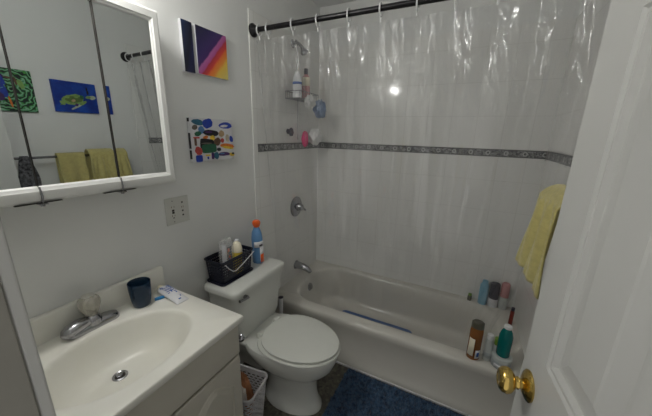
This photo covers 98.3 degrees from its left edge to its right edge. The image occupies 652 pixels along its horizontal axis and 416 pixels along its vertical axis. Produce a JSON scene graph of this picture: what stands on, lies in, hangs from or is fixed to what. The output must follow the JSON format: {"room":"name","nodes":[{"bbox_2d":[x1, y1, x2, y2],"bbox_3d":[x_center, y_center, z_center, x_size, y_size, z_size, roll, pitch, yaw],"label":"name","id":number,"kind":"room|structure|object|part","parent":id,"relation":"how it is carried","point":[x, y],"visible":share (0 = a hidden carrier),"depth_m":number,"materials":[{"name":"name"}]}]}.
{"room":"bathroom","nodes":[
{"label":"bathroom","id":0,"kind":"room"},
{"bbox_2d":[0,0,319,318],"bbox_3d":[-0.586,-0.106,1.540,0.100,2.424,2.269,9,16,26],"label":"wall","id":1,"kind":"structure","parent":0,"point":[62,251],"depth_m":1.23,"materials":[{"name":"paint"}]},
{"bbox_2d":[0,0,175,207],"bbox_3d":[-0.785,-0.330,0.811,0.112,0.616,0.640,9,16,26],"label":"upper cabinet","id":2,"kind":"object","parent":1,"relation":"attached to","point":[84,109],"visible":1,"depth_m":0.83,"materials":[{"name":"white glass"}]},
{"bbox_2d":[0,36,36,189],"bbox_3d":[-0.834,-0.290,0.629,0.004,0.518,0.189,9,16,26],"label":"mirror glass","id":3,"kind":"object","parent":2,"relation":"on","point":[18,157],"depth_m":0.72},
{"bbox_3d":[-0.851,-0.014,0.686,0.028,0.046,0.227,9,16,26],"label":"frame rail","id":4,"kind":"part","parent":2,"relation":"part of","materials":[{"name":"white wood"}]},
{"bbox_2d":[0,0,117,185],"bbox_3d":[-0.744,-0.334,0.802,0.004,0.518,0.205,9,16,26],"label":"mirror glass","id":5,"kind":"object","parent":2,"relation":"on","point":[52,61],"depth_m":0.79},
{"bbox_3d":[-0.753,-0.061,0.875,0.028,0.046,0.205,9,16,26],"label":"frame rail","id":6,"kind":"part","parent":2,"relation":"part of","materials":[{"name":"white wood"}]},
{"bbox_3d":[-0.646,-0.649,0.910,0.028,0.042,0.204,9,16,26],"label":"frame rail","id":7,"kind":"part","parent":2,"relation":"part of","materials":[{"name":"white wood"}]},
{"bbox_2d":[92,2,165,176],"bbox_3d":[-0.659,-0.374,0.964,0.004,0.518,0.167,9,17,27],"label":"mirror glass","id":8,"kind":"object","parent":2,"relation":"on","point":[123,38],"depth_m":0.95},
{"bbox_3d":[-0.660,-0.106,1.053,0.028,0.046,0.204,9,16,26],"label":"frame rail","id":9,"kind":"part","parent":2,"relation":"part of","materials":[{"name":"white wood"}]},
{"bbox_2d":[29,266,164,345],"bbox_3d":[-0.859,0.364,0.982,0.020,0.092,0.609,9,16,26],"label":"backsplash","id":10,"kind":"structure","parent":1,"relation":"attached to","point":[46,326],"depth_m":0.97,"materials":[{"name":"ceramic"}]},
{"bbox_2d":[164,195,189,225],"bbox_3d":[-0.671,0.010,1.275,0.009,0.122,0.114,9,16,26],"label":"outlet plate","id":11,"kind":"object","parent":1,"relation":"attached to","point":[176,208],"visible":1,"depth_m":1.27,"materials":[{"name":"plastic"}]},
{"bbox_2d":[169,204,176,218],"bbox_3d":[-0.679,0.015,1.253,0.002,0.066,0.032,9,16,26],"label":"receptacle","id":12,"kind":"object","parent":11,"relation":"attached to","point":[172,207],"depth_m":1.25,"materials":[{"name":"plastic"}]},
{"bbox_2d":[178,18,195,73],"bbox_3d":[-0.594,-0.687,1.205,0.017,0.201,0.053,9,16,26],"label":"painting","id":13,"kind":"object","parent":1,"relation":"attached to","point":[185,27],"visible":1,"depth_m":1.20},
{"bbox_2d":[192,24,227,79],"bbox_3d":[-0.535,-0.718,1.318,0.017,0.197,0.177,9,16,26],"label":"painting","id":14,"kind":"object","parent":1,"relation":"attached to","point":[210,50],"visible":1,"depth_m":1.30},
{"bbox_2d":[186,117,234,161],"bbox_3d":[-0.557,-0.335,1.388,0.021,0.200,0.263,9,16,26],"label":"painting","id":15,"kind":"object","parent":1,"relation":"attached to","point":[208,139],"visible":1,"depth_m":1.36},
{"bbox_2d":[248,8,319,287],"bbox_3d":[-0.250,-0.276,2.055,0.009,1.783,0.801,9,16,26],"label":"tile wall","id":16,"kind":"structure","parent":1,"relation":"attached to","point":[294,166],"depth_m":1.92,"materials":[{"name":"tile"}]},
{"bbox_2d":[286,128,293,135],"bbox_3d":[-0.243,-0.523,1.935,0.046,0.055,0.036,9,16,26],"label":"hook","id":17,"kind":"object","parent":1,"relation":"attached to","point":[290,131],"visible":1,"depth_m":1.92,"materials":[{"name":"black plastic"}]},
{"bbox_2d":[290,196,305,216],"bbox_3d":[-0.205,-0.007,2.160,0.060,0.156,0.156,9,16,26],"label":"shower valve","id":18,"kind":"object","parent":1,"relation":"attached to","point":[296,206],"visible":1,"depth_m":2.14,"materials":[{"name":"silver metal"}]},
{"bbox_3d":[-0.196,-0.006,2.156,0.040,0.060,0.060,9,16,26],"label":"knob","id":19,"kind":"part","parent":18,"relation":"part of","materials":[{"name":"silver metal"}]},
{"bbox_2d":[291,39,307,55],"bbox_3d":[-0.169,-1.053,1.845,0.116,0.102,0.052,9,16,26],"label":"sprayer","id":20,"kind":"object","parent":1,"relation":"attached to","point":[304,51],"visible":0.98,"depth_m":1.84,"materials":[{"name":"silver metal"}]},
{"bbox_3d":[-0.185,-1.071,1.849,0.078,0.047,0.020,9,16,26],"label":"arm","id":21,"kind":"part","parent":20,"relation":"part of","materials":[{"name":"silver metal"}]},
{"bbox_2d":[285,39,318,139],"bbox_3d":[-0.160,-0.795,1.927,0.116,0.640,0.255,9,16,26],"label":"shower caddy","id":22,"kind":"object","parent":1,"relation":"attached to","point":[297,99],"visible":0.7,"depth_m":1.90,"materials":[{"name":"silver metal"}]},
{"bbox_2d":[292,71,301,98],"bbox_3d":[-0.188,-0.808,1.853,0.065,0.165,0.065,9,16,26],"label":"shampoo bottle","id":23,"kind":"object","parent":22,"relation":"in","point":[297,80],"visible":0.88,"depth_m":1.83,"materials":[{"name":"white plastic"}]},
{"bbox_2d":[285,90,318,102],"bbox_3d":[-0.161,-0.763,1.935,0.116,0.050,0.255,9,16,26],"label":"wire shelf","id":24,"kind":"object","parent":22,"relation":"attached to","point":[297,99],"depth_m":1.89,"materials":[{"name":"silver metal"}]},
{"bbox_2d":[301,131,307,146],"bbox_3d":[-0.152,-0.502,2.055,0.050,0.116,0.055,9,16,26],"label":"sponge","id":25,"kind":"object","parent":22,"relation":"hanging from","point":[304,138],"visible":1,"depth_m":2.04,"materials":[{"name":"pink plastic"}]},
{"bbox_2d":[302,68,309,97],"bbox_3d":[-0.138,-0.850,1.943,0.056,0.203,0.056,9,16,26],"label":"bottle","id":26,"kind":"object","parent":22,"relation":"in","point":[305,79],"visible":0.83,"depth_m":1.92,"materials":[{"name":"plastic"}]},
{"bbox_2d":[305,94,315,108],"bbox_3d":[-0.105,-0.707,1.880,0.054,0.092,0.130,9,16,26],"label":"loofah","id":27,"kind":"object","parent":22,"relation":"on","point":[310,102],"visible":1,"depth_m":1.85,"materials":[{"name":"white plastic"}]},
{"bbox_2d":[313,99,325,118],"bbox_3d":[-0.042,-0.699,1.993,0.078,0.138,0.149,9,16,26],"label":"sponge","id":28,"kind":"object","parent":22,"relation":"hanging from","point":[319,109],"visible":0.94,"depth_m":1.96,"materials":[{"name":"blue plastic"}]},
{"bbox_2d":[294,260,311,272],"bbox_3d":[-0.178,0.475,2.268,0.147,0.082,0.072,9,16,26],"label":"tub spout","id":29,"kind":"object","parent":1,"relation":"attached to","point":[299,265],"visible":1,"depth_m":2.25,"materials":[{"name":"silver metal"}]},
{"bbox_2d":[308,129,321,144],"bbox_3d":[-0.085,-0.535,2.131,0.098,0.124,0.132,9,16,26],"label":"sponge","id":30,"kind":"object","parent":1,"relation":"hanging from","point":[315,136],"visible":1,"depth_m":2.10,"materials":[{"name":"white"}]},
{"bbox_2d":[249,0,447,37],"bbox_3d":[0.295,-0.858,1.197,1.551,0.068,0.068,9,16,26],"label":"curtain rod","id":31,"kind":"object","parent":1,"relation":"attached to","point":[407,3],"visible":0.89,"depth_m":1.30,"materials":[{"name":"black metal"}]},
{"bbox_2d":[256,24,262,39],"bbox_3d":[-0.358,-0.944,1.516,0.007,0.076,0.053,9,16,26],"label":"curtain ring","id":32,"kind":"object","parent":31,"relation":"hanging from","point":[257,25],"visible":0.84,"depth_m":1.51,"materials":[{"name":"white plastic"}]},
{"bbox_2d":[265,23,270,38],"bbox_3d":[-0.305,-0.935,1.490,0.007,0.076,0.053,9,16,26],"label":"curtain ring","id":33,"kind":"object","parent":31,"relation":"hanging from","point":[266,23],"visible":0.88,"depth_m":1.48,"materials":[{"name":"white plastic"}]},
{"bbox_2d":[290,18,295,34],"bbox_3d":[-0.166,-0.914,1.423,0.007,0.076,0.053,9,16,26],"label":"curtain ring","id":34,"kind":"object","parent":31,"relation":"hanging from","point":[291,19],"visible":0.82,"depth_m":1.41,"materials":[{"name":"white plastic"}]},
{"bbox_2d":[315,13,320,31],"bbox_3d":[-0.039,-0.895,1.361,0.007,0.076,0.053,9,16,26],"label":"curtain ring","id":35,"kind":"object","parent":31,"relation":"hanging from","point":[317,13],"visible":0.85,"depth_m":1.35,"materials":[{"name":"white plastic"}]},
{"bbox_2d":[346,8,351,26],"bbox_3d":[0.105,-0.873,1.292,0.007,0.076,0.053,9,16,26],"label":"curtain ring","id":36,"kind":"object","parent":31,"relation":"hanging from","point":[347,8],"visible":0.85,"depth_m":1.28,"materials":[{"name":"white plastic"}]},
{"bbox_2d":[379,2,382,21],"bbox_3d":[0.239,-0.852,1.227,0.007,0.076,0.053,9,16,26],"label":"curtain ring","id":37,"kind":"object","parent":31,"relation":"hanging from","point":[380,3],"visible":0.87,"depth_m":1.22,"materials":[{"name":"white plastic"}]},
{"bbox_2d":[416,0,419,16],"bbox_3d":[0.377,-0.831,1.160,0.007,0.076,0.053,9,16,26],"label":"curtain ring","id":38,"kind":"object","parent":31,"relation":"hanging from","point":[417,5],"visible":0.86,"depth_m":1.16,"materials":[{"name":"white plastic"}]},
{"bbox_2d":[256,28,603,239],"bbox_3d":[0.314,-0.004,1.522,1.522,1.736,0.230,9,16,26],"label":"shower curtain","id":39,"kind":"object","parent":31,"relation":"hanging from","point":[603,28],"visible":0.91,"depth_m":1.61,"materials":[{"name":"clear plastic"}]},
{"bbox_2d":[312,0,356,7],"bbox_3d":[0.185,-1.188,0.866,1.763,0.050,2.269,9,16,26],"label":"ceiling","id":40,"kind":"structure","parent":0,"point":[321,3],"depth_m":2.02,"materials":[{"name":"paint"}]},
{"bbox_2d":[243,362,464,415],"bbox_3d":[0.104,1.166,1.441,1.563,0.050,2.169,9,16,26],"label":"floor","id":41,"kind":"structure","parent":0,"point":[327,385],"depth_m":1.68,"materials":[{"name":"tile"}]},
{"bbox_2d":[125,325,242,415],"bbox_3d":[-0.661,0.837,1.004,0.477,0.772,0.595,9,16,26],"label":"vanity cabinet","id":42,"kind":"object","parent":41,"relation":"on","point":[210,385],"visible":0.61,"depth_m":0.96,"materials":[{"name":"paint"}]},
{"bbox_2d":[29,266,243,415],"bbox_3d":[-0.659,0.458,0.902,0.471,0.224,0.610,9,16,26],"label":"vanity sink","id":43,"kind":"object","parent":42,"relation":"in","point":[109,370],"visible":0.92,"depth_m":0.95,"materials":[{"name":"ceramic"}]},
{"bbox_2d":[60,292,119,339],"bbox_3d":[-0.809,0.353,0.962,0.064,0.122,0.170,9,16,26],"label":"sink faucet","id":44,"kind":"object","parent":43,"relation":"on","point":[88,304],"visible":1,"depth_m":0.94,"materials":[{"name":"silver metal"}]},
{"bbox_3d":[-0.823,0.394,0.932,0.050,0.045,0.089,9,16,26],"label":"spout","id":45,"kind":"part","parent":44,"relation":"part of","materials":[{"name":"silver metal"}]},
{"bbox_3d":[-0.806,0.331,0.962,0.064,0.072,0.064,9,16,26],"label":"knob","id":46,"kind":"part","parent":44,"relation":"part of","materials":[{"name":"clear plastic"}]},
{"bbox_3d":[-0.808,0.399,0.980,0.052,0.024,0.158,9,16,26],"label":"plate","id":47,"kind":"part","parent":44,"relation":"part of","materials":[{"name":"silver metal"}]},
{"bbox_3d":[-0.807,0.377,0.974,0.054,0.040,0.054,9,16,26],"label":"post","id":48,"kind":"part","parent":44,"relation":"part of","materials":[{"name":"silver metal"}]},
{"bbox_2d":[127,277,150,307],"bbox_3d":[-0.720,0.331,1.095,0.077,0.100,0.077,9,16,26],"label":"tumbler","id":49,"kind":"object","parent":43,"relation":"on","point":[139,289],"visible":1,"depth_m":1.08,"materials":[{"name":"blue plastic"}]},
{"bbox_2d":[154,296,164,300],"bbox_3d":[-0.675,0.365,1.145,0.035,0.014,0.014,-10,19,-38],"label":"toothbrush","id":50,"kind":"object","parent":43,"relation":"on","point":[159,297],"visible":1,"depth_m":1.14,"materials":[{"name":"blue plastic"}]},
{"bbox_2d":[157,285,188,304],"bbox_3d":[-0.643,0.350,1.168,0.166,0.028,0.054,10,17,29],"label":"toothpaste tube","id":51,"kind":"object","parent":43,"relation":"on","point":[167,291],"visible":1,"depth_m":1.15,"materials":[{"name":"white plastic"}]},
{"bbox_3d":[-0.491,0.822,0.911,0.015,0.687,0.595,9,16,26],"label":"frame","id":52,"kind":"part","parent":42,"relation":"part of","materials":[{"name":"paint"}]},
{"bbox_3d":[-0.411,0.851,1.050,0.014,0.514,0.280,9,16,26],"label":"door","id":53,"kind":"part","parent":42,"relation":"part of","materials":[{"name":"paint"}]},
{"bbox_3d":[-0.400,0.850,1.044,0.009,0.419,0.190,9,16,26],"label":"raised panel","id":54,"kind":"part","parent":42,"relation":"part of","materials":[{"name":"paint"}]},
{"bbox_2d":[238,334,244,341],"bbox_3d":[-0.411,0.506,1.165,0.162,0.075,0.054,9,16,26],"label":"toilet paper holder","id":55,"kind":"object","parent":42,"relation":"attached to","point":[241,336],"visible":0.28,"depth_m":1.14,"materials":[{"name":"silver metal"}]},
{"bbox_2d":[240,364,267,415],"bbox_3d":[-0.435,0.975,1.411,0.259,0.287,0.183,6,16,18],"label":"basket","id":56,"kind":"object","parent":41,"relation":"on","point":[260,390],"visible":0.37,"depth_m":1.40,"materials":[{"name":"grey plastic"}]},
{"bbox_2d":[241,385,246,408],"bbox_3d":[-0.396,0.885,1.320,0.056,0.131,0.049,9,16,26],"label":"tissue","id":57,"kind":"object","parent":56,"relation":"in","point":[244,396],"visible":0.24,"depth_m":1.30,"materials":[{"name":"white paper"}]},
{"bbox_2d":[241,371,254,415],"bbox_3d":[-0.418,0.933,1.398,0.138,0.309,0.090,9,16,26],"label":"paper bag","id":58,"kind":"object","parent":56,"relation":"in","point":[245,383],"visible":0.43,"depth_m":1.35,"materials":[{"name":"brown paper"}]},
{"bbox_2d":[204,256,340,415],"bbox_3d":[-0.244,0.729,1.574,0.687,0.709,0.434,9,16,26],"label":"toilet","id":59,"kind":"object","parent":41,"relation":"on","point":[296,351],"visible":0.93,"depth_m":1.50,"materials":[{"name":"ceramic"}]},
{"bbox_2d":[204,244,253,286],"bbox_3d":[-0.513,0.301,1.518,0.138,0.130,0.243,9,16,26],"label":"storage basket","id":60,"kind":"object","parent":59,"relation":"on","point":[217,277],"visible":0.85,"depth_m":1.47,"materials":[{"name":"black plastic"}]},
{"bbox_2d":[221,244,230,274],"bbox_3d":[-0.527,0.262,1.504,0.048,0.204,0.076,9,16,26],"label":"bottle","id":61,"kind":"object","parent":60,"relation":"in","point":[225,253],"visible":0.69,"depth_m":1.47,"materials":[{"name":"clear plastic"}]},
{"bbox_2d":[231,241,241,272],"bbox_3d":[-0.485,0.265,1.546,0.061,0.178,0.049,9,16,26],"label":"bottle","id":62,"kind":"object","parent":60,"relation":"in","point":[236,247],"visible":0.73,"depth_m":1.51,"materials":[{"name":"white plastic"}]},
{"bbox_3d":[-0.451,0.289,1.493,0.007,0.060,0.214,9,16,26],"label":"handle","id":63,"kind":"part","parent":60,"relation":"part of","materials":[{"name":"white plastic"}]},
{"bbox_3d":[-0.441,0.375,1.588,0.226,0.041,0.434,9,16,26],"label":"tank lid","id":64,"kind":"part","parent":59,"relation":"part of","materials":[{"name":"ceramic"}]},
{"bbox_3d":[-0.450,0.530,1.631,0.202,0.288,0.406,9,16,26],"label":"tank","id":65,"kind":"part","parent":59,"relation":"part of","materials":[{"name":"ceramic"}]},
{"bbox_3d":[-0.416,0.457,1.416,0.036,0.030,0.073,9,16,26],"label":"flush lever","id":66,"kind":"part","parent":59,"relation":"part of","materials":[{"name":"silver metal"}]},
{"bbox_2d":[251,220,263,263],"bbox_3d":[-0.405,0.196,1.668,0.062,0.265,0.071,-9,18,-34],"label":"bottle","id":67,"kind":"object","parent":59,"relation":"on","point":[256,237],"visible":0.99,"depth_m":1.65,"materials":[{"name":"blue plastic"}]},
{"bbox_3d":[-0.187,0.895,1.580,0.530,0.389,0.356,9,16,26],"label":"bowl","id":68,"kind":"part","parent":59,"relation":"part of","materials":[{"name":"ceramic"}]},
{"bbox_3d":[-0.134,0.706,1.505,0.438,0.014,0.364,9,16,26],"label":"seat","id":69,"kind":"part","parent":59,"relation":"part of","materials":[{"name":"plastic"}]},
{"bbox_3d":[-0.130,0.688,1.499,0.417,0.022,0.344,9,16,26],"label":"seat lid","id":70,"kind":"part","parent":59,"relation":"part of","materials":[{"name":"plastic"}]},
{"bbox_2d":[278,296,282,313],"bbox_3d":[-0.305,0.789,1.929,0.100,0.410,0.100,9,16,26],"label":"toilet brush","id":71,"kind":"object","parent":41,"relation":"on","point":[279,297],"visible":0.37,"depth_m":1.88,"materials":[{"name":"white plastic"}]},
{"bbox_2d":[322,368,463,415],"bbox_3d":[0.373,1.137,1.419,0.798,0.030,0.534,9,16,26],"label":"bath rug","id":72,"kind":"object","parent":41,"relation":"on","point":[357,394],"visible":1,"depth_m":1.59,"materials":[{"name":"blue fabric"}]},
{"bbox_2d":[275,260,523,415],"bbox_3d":[0.439,0.822,2.026,1.559,0.333,0.698,9,16,26],"label":"bathtub","id":73,"kind":"object","parent":41,"relation":"on","point":[430,362],"visible":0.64,"depth_m":1.83,"materials":[{"name":"ceramic"}]},
{"bbox_2d":[343,310,411,332],"bbox_3d":[0.346,0.893,2.114,0.560,0.008,0.200,9,16,26],"label":"bath mat","id":74,"kind":"object","parent":73,"relation":"on","point":[346,311],"visible":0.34,"depth_m":2.18,"materials":[{"name":"rubber"}]},
{"bbox_2d":[467,293,471,300],"bbox_3d":[1.033,0.637,2.029,0.028,0.050,0.028,9,16,26],"label":"bottle","id":75,"kind":"object","parent":73,"relation":"on","point":[469,297],"visible":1,"depth_m":2.02,"materials":[{"name":"green plastic"}]},
{"bbox_2d":[466,319,484,359],"bbox_3d":[0.780,0.690,1.473,0.062,0.219,0.057,9,16,26],"label":"shampoo bottle","id":76,"kind":"object","parent":73,"relation":"on","point":[476,334],"visible":1,"depth_m":1.46,"materials":[{"name":"brown plastic"}]},
{"bbox_2d":[477,279,489,304],"bbox_3d":[1.106,0.588,1.978,0.056,0.175,0.056,9,16,26],"label":"bottle","id":77,"kind":"object","parent":73,"relation":"on","point":[484,286],"visible":1,"depth_m":1.96,"materials":[{"name":"blue plastic"}]},
{"bbox_2d":[482,333,493,360],"bbox_3d":[0.850,0.726,1.476,0.042,0.152,0.042,9,16,26],"label":"tube","id":78,"kind":"object","parent":73,"relation":"on","point":[489,342],"visible":0.98,"depth_m":1.46,"materials":[{"name":"white plastic"}]},
{"bbox_2d":[487,281,500,307],"bbox_3d":[1.161,0.599,1.952,0.061,0.170,0.061,9,16,26],"label":"shampoo bottle","id":79,"kind":"object","parent":73,"relation":"on","point":[494,291],"visible":1,"depth_m":1.93,"materials":[{"name":"grey plastic"}]},
{"bbox_2d":[493,336,498,351],"bbox_3d":[0.888,0.736,1.470,0.034,0.138,0.034,9,16,26],"label":"tube","id":80,"kind":"object","parent":73,"relation":"on","point":[496,337],"visible":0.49,"depth_m":1.46,"materials":[{"name":"plastic"}]},
{"bbox_2d":[490,350,512,368],"bbox_3d":[0.899,0.780,1.448,0.093,0.063,0.093,9,16,26],"label":"jar","id":81,"kind":"object","parent":73,"relation":"on","point":[496,361],"visible":0.66,"depth_m":1.42,"materials":[{"name":"white plastic"}]},
{"bbox_2d":[496,324,513,357],"bbox_3d":[0.902,0.665,1.419,0.061,0.173,0.061,9,16,26],"label":"lotion bottle","id":82,"kind":"object","parent":81,"relation":"on","point":[505,339],"visible":1,"depth_m":1.40,"materials":[{"name":"teal plastic"}]},
{"bbox_2d":[498,282,510,309],"bbox_3d":[1.214,0.598,1.921,0.052,0.190,0.052,9,16,26],"label":"bottle","id":83,"kind":"object","parent":73,"relation":"on","point":[505,289],"visible":1,"depth_m":1.90,"materials":[{"name":"plastic"}]},
{"bbox_2d":[508,307,514,324],"bbox_3d":[1.151,0.674,1.751,0.022,0.125,0.022,9,16,26],"label":"slim bottle","id":84,"kind":"object","parent":73,"relation":"on","point":[511,316],"visible":0.89,"depth_m":1.74,"materials":[{"name":"red plastic"}]},
{"bbox_2d":[319,0,581,48],"bbox_3d":[0.645,-0.228,2.120,1.563,2.424,0.100,9,16,26],"label":"wall","id":85,"kind":"structure","parent":0,"point":[436,18],"depth_m":1.80,"materials":[{"name":"paint"}]},
{"bbox_2d":[316,18,576,307],"bbox_3d":[0.622,-0.256,2.063,1.551,1.783,0.009,9,16,26],"label":"tile surround","id":86,"kind":"object","parent":85,"relation":"attached to","point":[432,149],"depth_m":1.96,"materials":[{"name":"tile"}]},
{"bbox_2d":[579,0,591,14],"bbox_3d":[0.897,0.121,0.823,0.100,2.424,2.269,9,16,26],"label":"wall","id":87,"kind":"structure","parent":0,"point":[584,3],"depth_m":1.44,"materials":[{"name":"paint"}]},
{"bbox_2d":[513,0,610,355],"bbox_3d":[1.145,-0.069,1.402,0.009,1.783,0.761,9,16,26],"label":"tile surround","id":88,"kind":"object","parent":87,"relation":"attached to","point":[588,31],"depth_m":1.40,"materials":[{"name":"tile"}]},
{"bbox_3d":[0.732,0.019,0.692,0.110,0.056,0.628,9,16,26],"label":"towel bar","id":89,"kind":"object","parent":87,"relation":"attached to","visible":0},
{"bbox_2d":[515,184,565,298],"bbox_3d":[0.736,0.106,0.928,0.138,0.355,0.175,9,16,26],"label":"hand towel","id":90,"kind":"object","parent":89,"relation":"hanging from","point":[531,255],"visible":0.51,"depth_m":0.93,"materials":[{"name":"yellow fabric"}]},
{"bbox_3d":[-0.329,0.217,0.245,1.563,2.374,0.120,9,16,26],"label":"wall","id":91,"kind":"structure","parent":0,"visible":0},
{"bbox_2d":[0,282,40,415],"bbox_3d":[-0.061,0.405,0.153,0.668,2.070,0.120,9,16,26],"label":"trim","id":92,"kind":"structure","parent":91,"relation":"attached to","point":[17,397],"depth_m":0.28,"materials":[{"name":"paint"}]},
{"bbox_2d":[0,218,55,415],"bbox_3d":[-0.029,0.372,0.204,0.765,2.110,0.012,9,16,26],"label":"trim","id":93,"kind":"structure","parent":91,"relation":"attached to","point":[9,281],"depth_m":0.29,"materials":[{"name":"paint"}]},
{"bbox_2d":[496,0,651,415],"bbox_3d":[0.310,0.388,0.332,0.152,2.010,0.591,9,16,26],"label":"door","id":94,"kind":"structure","parent":91,"relation":"in","point":[588,352],"depth_m":0.39,"materials":[{"name":"paint"}]},
{"bbox_3d":[0.369,0.346,0.565,0.046,0.051,0.051,9,16,26],"label":"knob","id":95,"kind":"part","parent":94,"relation":"part of","materials":[{"name":"gold metal"}]}
]}

